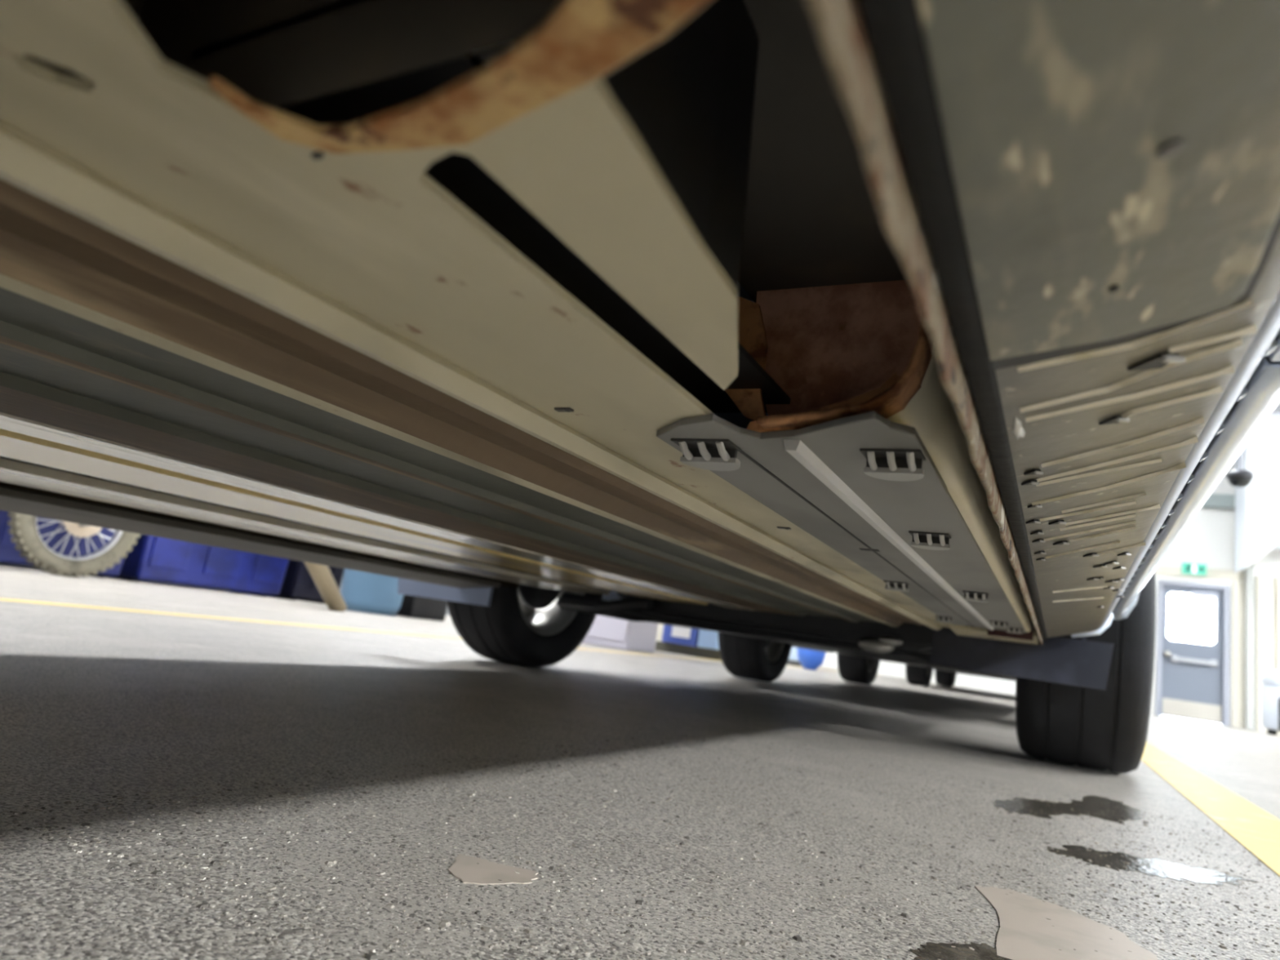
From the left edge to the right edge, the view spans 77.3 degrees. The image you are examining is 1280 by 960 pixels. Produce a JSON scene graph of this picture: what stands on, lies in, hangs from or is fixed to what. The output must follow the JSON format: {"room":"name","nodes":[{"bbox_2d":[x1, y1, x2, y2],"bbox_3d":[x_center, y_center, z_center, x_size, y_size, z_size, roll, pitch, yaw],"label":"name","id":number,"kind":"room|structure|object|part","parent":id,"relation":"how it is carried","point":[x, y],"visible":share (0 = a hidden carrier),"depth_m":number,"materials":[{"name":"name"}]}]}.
{"room":"vehicle repair garage","nodes":[
{"label":"vehicle repair garage","id":0,"kind":"room"},
{"bbox_2d":[339,573,449,615],"bbox_3d":[-4.644,-1.495,6.696,0.200,4.400,22.700,2,-12,28],"label":"wall","id":1,"kind":"structure","parent":0,"point":[447,611],"depth_m":10.63,"materials":[{"name":"grey paint"}]},
{"bbox_2d":[0,562,1279,959],"bbox_3d":[2.494,1.015,2.312,17.100,0.102,22.700,2,-12,28],"label":"floor","id":2,"kind":"structure","parent":0,"point":[188,772],"depth_m":0.78,"materials":[{"name":"concrete"}]},
{"bbox_2d":[0,510,124,577],"bbox_3d":[-4.226,0.147,5.353,0.825,0.830,1.395,2,-12,28],"label":"bin","id":3,"kind":"object","parent":2,"relation":"on","point":[9,554],"visible":0.15,"depth_m":5.27,"materials":[{"name":"blue plastic"}]},
{"bbox_3d":[-3.886,0.157,5.173,0.036,0.600,0.298,2,-12,28],"label":"bin panel","id":4,"kind":"part","parent":3,"relation":"part of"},
{"bbox_3d":[-3.683,0.259,5.563,0.036,0.600,0.298,2,-12,28],"label":"bin panel","id":5,"kind":"part","parent":3,"relation":"part of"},
{"bbox_2d":[7,511,141,577],"bbox_3d":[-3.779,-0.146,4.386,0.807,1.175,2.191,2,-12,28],"label":"wheel","id":6,"kind":"object","parent":2,"relation":"on","point":[24,531],"visible":0.41,"depth_m":4.88,"materials":[{"name":"metal"}]},
{"bbox_3d":[-3.408,-0.124,4.850,0.059,0.788,0.330,2,-12,28],"label":"fork leg","id":7,"kind":"part","parent":6,"relation":"part of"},
{"bbox_2d":[104,533,289,596],"bbox_3d":[-3.604,0.449,6.544,0.825,0.850,1.338,2,-12,28],"label":"bin","id":8,"kind":"object","parent":2,"relation":"on","point":[153,558],"visible":0.41,"depth_m":6.20,"materials":[{"name":"blue plastic"}]},
{"bbox_3d":[-3.460,0.360,5.990,0.036,0.620,0.286,2,-12,28],"label":"bin panel","id":9,"kind":"part","parent":8,"relation":"part of","materials":[{"name":"blue plastic"}]},
{"bbox_3d":[-3.265,0.458,6.364,0.036,0.620,0.286,2,-12,28],"label":"bin panel","id":10,"kind":"part","parent":8,"relation":"part of","materials":[{"name":"blue plastic"}]},
{"bbox_3d":[-3.070,0.556,6.738,0.036,0.620,0.286,2,-12,28],"label":"bin panel","id":11,"kind":"part","parent":8,"relation":"part of","materials":[{"name":"blue plastic"}]},
{"bbox_2d":[266,559,344,604],"bbox_3d":[-3.101,0.671,7.345,0.675,0.850,0.580,2,-12,28],"label":"bin","id":12,"kind":"object","parent":2,"relation":"on","point":[298,584],"visible":0.25,"depth_m":7.02,"materials":[{"name":"black plastic"}]},
{"bbox_3d":[-2.909,0.637,7.045,0.036,0.620,0.119,2,-12,28],"label":"bin panel","id":13,"kind":"part","parent":12,"relation":"part of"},
{"bbox_3d":[-2.828,0.678,7.201,0.036,0.620,0.119,2,-12,28],"label":"bin panel","id":14,"kind":"part","parent":12,"relation":"part of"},
{"bbox_3d":[-2.747,0.718,7.356,0.036,0.620,0.119,2,-12,28],"label":"bin panel","id":15,"kind":"part","parent":12,"relation":"part of","materials":[{"name":"blue plastic"}]},
{"bbox_2d":[304,561,346,611],"bbox_3d":[-2.312,0.378,5.492,0.158,0.963,0.878,0,-13,38],"label":"leaning pole","id":16,"kind":"object","parent":2,"relation":"on","point":[322,575],"visible":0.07,"depth_m":5.59,"materials":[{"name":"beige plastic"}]},
{"bbox_2d":[340,568,404,616],"bbox_3d":[-2.167,0.690,6.626,0.599,0.810,0.599,2,-12,28],"label":"tub","id":17,"kind":"object","parent":2,"relation":"on","point":[361,591],"visible":0.27,"depth_m":6.37,"materials":[{"name":"plastic"}]},
{"bbox_2d":[395,594,447,621],"bbox_3d":[-2.071,0.845,7.243,0.660,0.760,0.510,2,-12,28],"label":"crate","id":18,"kind":"object","parent":2,"relation":"on","point":[413,606],"visible":0.12,"depth_m":6.97,"materials":[{"name":"plastic"}]},
{"bbox_2d":[581,614,657,652],"bbox_3d":[-0.194,0.795,6.750,0.629,1.200,0.558,2,-12,28],"label":"cabinet","id":19,"kind":"object","parent":2,"relation":"on","point":[605,631],"visible":0.21,"depth_m":6.42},
{"bbox_3d":[-0.295,0.728,6.553,0.589,1.110,0.017,2,-12,28],"label":"cabinet door","id":20,"kind":"part","parent":19,"relation":"part of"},
{"bbox_2d":[0,0,1279,773],"bbox_3d":[-0.169,-0.346,1.471,2.052,1.497,3.888,2,-12,28],"label":"parked car","id":21,"kind":"object","parent":2,"relation":"on","point":[929,331],"visible":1,"depth_m":0.28,"materials":[{"name":"paint"}]},
{"bbox_3d":[-1.121,-0.026,1.229,0.252,0.094,2.700,2,-12,28],"label":"sill","id":22,"kind":"part","parent":21,"relation":"part of","materials":[{"name":"beige metal"}]},
{"bbox_3d":[0.167,0.032,0.599,0.206,0.003,2.800,2,-12,28],"label":"reinforcement plate","id":23,"kind":"part","parent":21,"relation":"part of","materials":[{"name":"paint"}]},
{"bbox_3d":[-0.118,0.374,2.413,0.040,0.069,0.528,14,-12,-30],"label":"control arm","id":24,"kind":"part","parent":21,"relation":"part of"},
{"bbox_3d":[-0.012,0.416,2.561,0.513,0.073,0.043,5,-11,17],"label":"control arm","id":25,"kind":"part","parent":21,"relation":"part of"},
{"bbox_3d":[0.364,0.130,0.955,0.133,0.004,1.403,2,-12,28],"label":"rail","id":26,"kind":"part","parent":21,"relation":"part of","materials":[{"name":"plastic"}]},
{"bbox_3d":[0.768,0.445,2.117,0.407,0.073,0.043,1,-13,35],"label":"control arm","id":27,"kind":"part","parent":21,"relation":"part of"},
{"bbox_3d":[0.452,0.112,1.042,0.081,0.092,1.542,2,-12,28],"label":"frame rail","id":28,"kind":"part","parent":21,"relation":"part of","materials":[{"name":"metal"}]},
{"bbox_3d":[0.740,0.322,1.669,0.160,0.018,0.205,2,-12,28],"label":"rail plate","id":29,"kind":"part","parent":21,"relation":"part of","materials":[{"name":"paint"}]},
{"bbox_3d":[0.017,-0.110,0.003,0.067,0.022,0.571,2,-12,28],"label":"muddy panel","id":30,"kind":"part","parent":21,"relation":"part of","materials":[{"name":"plastic"}]},
{"bbox_3d":[0.591,-0.141,0.886,0.064,0.488,1.240,2,-12,28],"label":"door","id":31,"kind":"part","parent":21,"relation":"part of","materials":[{"name":"silver metal"}]},
{"bbox_3d":[0.039,-0.414,-0.160,0.053,0.485,1.172,2,-12,28],"label":"door","id":32,"kind":"part","parent":21,"relation":"part of","materials":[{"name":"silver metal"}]},
{"bbox_2d":[786,646,802,666],"bbox_3d":[2.048,1.800,10.677,0.518,1.300,0.500,2,-12,28],"label":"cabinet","id":33,"kind":"object","parent":2,"relation":"on","point":[793,660],"visible":0.06,"depth_m":10.31,"materials":[{"name":"metal"}]},
{"bbox_2d":[796,648,826,670],"bbox_3d":[1.978,1.965,9.223,0.330,0.430,0.330,2,-12,28],"label":"drum","id":34,"kind":"object","parent":2,"relation":"on","point":[812,660],"visible":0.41,"depth_m":9.09,"materials":[{"name":"paint"}]},
{"bbox_2d":[718,631,1016,684],"bbox_3d":[1.837,0.601,4.940,1.680,1.477,4.020,2,-12,28],"label":"parked car","id":35,"kind":"object","parent":2,"relation":"on","point":[758,659],"visible":0.17,"depth_m":4.04,"materials":[{"name":"rubber"}]},
{"bbox_3d":[1.057,1.020,5.244,0.050,0.160,1.630,2,-12,28],"label":"sill","id":36,"kind":"part","parent":35,"relation":"part of","materials":[{"name":"paint"}]},
{"bbox_2d":[905,664,1015,686],"bbox_3d":[4.362,1.868,9.776,1.680,1.477,4.020,2,-12,28],"label":"parked car","id":37,"kind":"object","parent":2,"relation":"on","point":[916,675],"visible":0.16,"depth_m":8.91,"materials":[{"name":"rubber"}]},
{"bbox_2d":[909,942,1012,959],"bbox_3d":[0.203,0.296,0.496,0.102,0.001,0.048,12,-11,-18],"label":"puddle","id":38,"kind":"object","parent":2,"relation":"on","point":[932,951],"visible":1,"depth_m":0.50,"materials":[{"name":"liquid"}]},
{"bbox_2d":[991,795,1145,823],"bbox_3d":[0.667,0.495,1.205,0.442,0.001,0.147,16,-13,-36],"label":"puddle","id":39,"kind":"object","parent":2,"relation":"on","point":[1091,804],"visible":1,"depth_m":1.19,"materials":[{"name":"liquid"}]},
{"bbox_2d":[1046,844,1257,885],"bbox_3d":[0.547,0.412,0.852,0.218,0.001,0.109,6,-11,9],"label":"puddle","id":40,"kind":"object","parent":2,"relation":"on","point":[1146,866],"visible":1,"depth_m":0.85,"materials":[{"name":"liquid"}]},
{"bbox_2d":[1261,670,1279,735],"bbox_3d":[7.879,2.721,9.748,0.489,0.789,0.489,2,-12,28],"label":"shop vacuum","id":41,"kind":"object","parent":2,"relation":"on","point":[1271,680],"visible":0.99,"depth_m":9.72,"materials":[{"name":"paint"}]},
{"bbox_2d":[654,623,721,660],"bbox_3d":[0.431,0.565,7.786,1.129,2.200,0.150,2,-12,28],"label":"wall","id":42,"kind":"structure","parent":0,"point":[701,652],"depth_m":7.45,"materials":[{"name":"white paint"}]},
{"bbox_2d":[662,624,699,646],"bbox_3d":[0.472,0.830,7.584,0.369,1.438,0.098,2,-12,28],"label":"notice board","id":43,"kind":"object","parent":42,"relation":"attached to","point":[671,633],"visible":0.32,"depth_m":7.42,"materials":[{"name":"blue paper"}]},
{"bbox_2d":[697,629,719,649],"bbox_3d":[0.723,0.841,7.450,0.208,1.438,0.098,2,-12,28],"label":"panel","id":44,"kind":"object","parent":42,"relation":"attached to","point":[707,639],"visible":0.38,"depth_m":7.30,"materials":[{"name":"paint"}]},
{"bbox_2d":[822,462,1279,729],"bbox_3d":[7.878,1.371,12.437,16.700,4.400,0.200,2,-12,28],"label":"wall","id":45,"kind":"structure","parent":0,"point":[1209,540],"depth_m":12.09,"materials":[{"name":"white paint"}]},
{"bbox_2d":[1155,579,1230,726],"bbox_3d":[8.201,2.535,11.882,0.895,2.021,0.180,2,-12,28],"label":"door","id":46,"kind":"structure","parent":45,"relation":"in","point":[1193,664],"depth_m":11.86,"materials":[{"name":"paint"}]},
{"bbox_3d":[7.886,2.599,11.972,0.090,0.090,0.080,2,-12,28],"label":"knob","id":47,"kind":"part","parent":46,"relation":"part of","materials":[{"name":"silver metal"}]},
{"bbox_3d":[8.261,2.069,11.989,0.614,0.724,0.008,2,-12,28],"label":"pane","id":48,"kind":"part","parent":46,"relation":"part of","materials":[{"name":"clear glass"}]},
{"bbox_3d":[8.075,3.370,11.714,0.715,0.240,0.006,2,-12,28],"label":"kick plate","id":49,"kind":"part","parent":46,"relation":"part of","materials":[{"name":"metal"}]},
{"bbox_2d":[1182,562,1206,575],"bbox_3d":[8.339,1.338,12.039,0.300,0.166,0.083,2,-12,28],"label":"exit sign","id":50,"kind":"object","parent":45,"relation":"attached to","point":[1187,568],"visible":1,"depth_m":12.02,"materials":[{"name":"green plastic"}]},
{"bbox_2d":[1155,564,1244,581],"bbox_3d":[8.339,1.394,12.059,1.261,0.150,0.025,2,-12,28],"label":"trim","id":51,"kind":"structure","parent":45,"relation":"attached to","point":[1216,574],"depth_m":11.95,"materials":[{"name":"white paint"}]},
{"bbox_2d":[1202,493,1235,509],"bbox_3d":[8.787,0.320,12.063,0.555,0.206,0.100,2,-12,28],"label":"trim","id":52,"kind":"structure","parent":45,"relation":"attached to","point":[1215,500],"depth_m":12.03,"materials":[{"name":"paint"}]},
{"bbox_2d":[1231,581,1244,728],"bbox_3d":[8.670,2.516,11.590,0.155,2.083,0.030,2,-12,28],"label":"trim","id":53,"kind":"structure","parent":45,"relation":"attached to","point":[1237,588],"depth_m":11.57,"materials":[{"name":"white paint"}]},
{"bbox_2d":[1244,562,1254,729],"bbox_3d":[8.891,1.575,11.669,0.096,4.006,0.120,2,-12,28],"label":"trim","id":54,"kind":"structure","parent":45,"relation":"attached to","point":[1250,570],"depth_m":11.47,"materials":[{"name":"paint"}]},
{"bbox_2d":[1255,575,1279,733],"bbox_3d":[9.736,2.507,11.027,2.010,2.191,0.045,2,-12,28],"label":"window","id":55,"kind":"structure","parent":45,"relation":"attached to","point":[1264,584],"depth_m":11.47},
{"bbox_3d":[9.141,2.482,11.344,0.210,2.191,0.045,2,-12,28],"label":"wall panel","id":56,"kind":"part","parent":55,"relation":"part of","materials":[{"name":"white"}]},
{"bbox_2d":[1273,403,1279,412],"bbox_3d":[3.123,-3.389,3.137,17.100,0.150,22.700,2,-12,28],"label":"ceiling","id":57,"kind":"structure","parent":0,"point":[1277,408],"depth_m":11.16,"materials":[{"name":"white paint"}]},
{"bbox_2d":[1226,453,1253,488],"bbox_3d":[6.971,-0.736,9.293,0.257,1.695,0.257,2,-12,28],"label":"dome camera","id":58,"kind":"object","parent":57,"relation":"hanging from","point":[1239,477],"visible":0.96,"depth_m":9.09,"materials":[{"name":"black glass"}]},
{"bbox_3d":[6.984,-0.829,9.310,0.037,1.505,0.037,7,-11,6],"label":"drop rod","id":59,"kind":"part","parent":58,"relation":"part of","materials":[{"name":"paint"}]},
{"bbox_2d":[1234,412,1279,573],"bbox_3d":[9.230,0.228,11.277,1.232,2.181,0.900,2,-12,28],"label":"window","id":60,"kind":"structure","parent":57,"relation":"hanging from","point":[1257,505],"depth_m":11.12,"materials":[{"name":"glass"}]}
]}

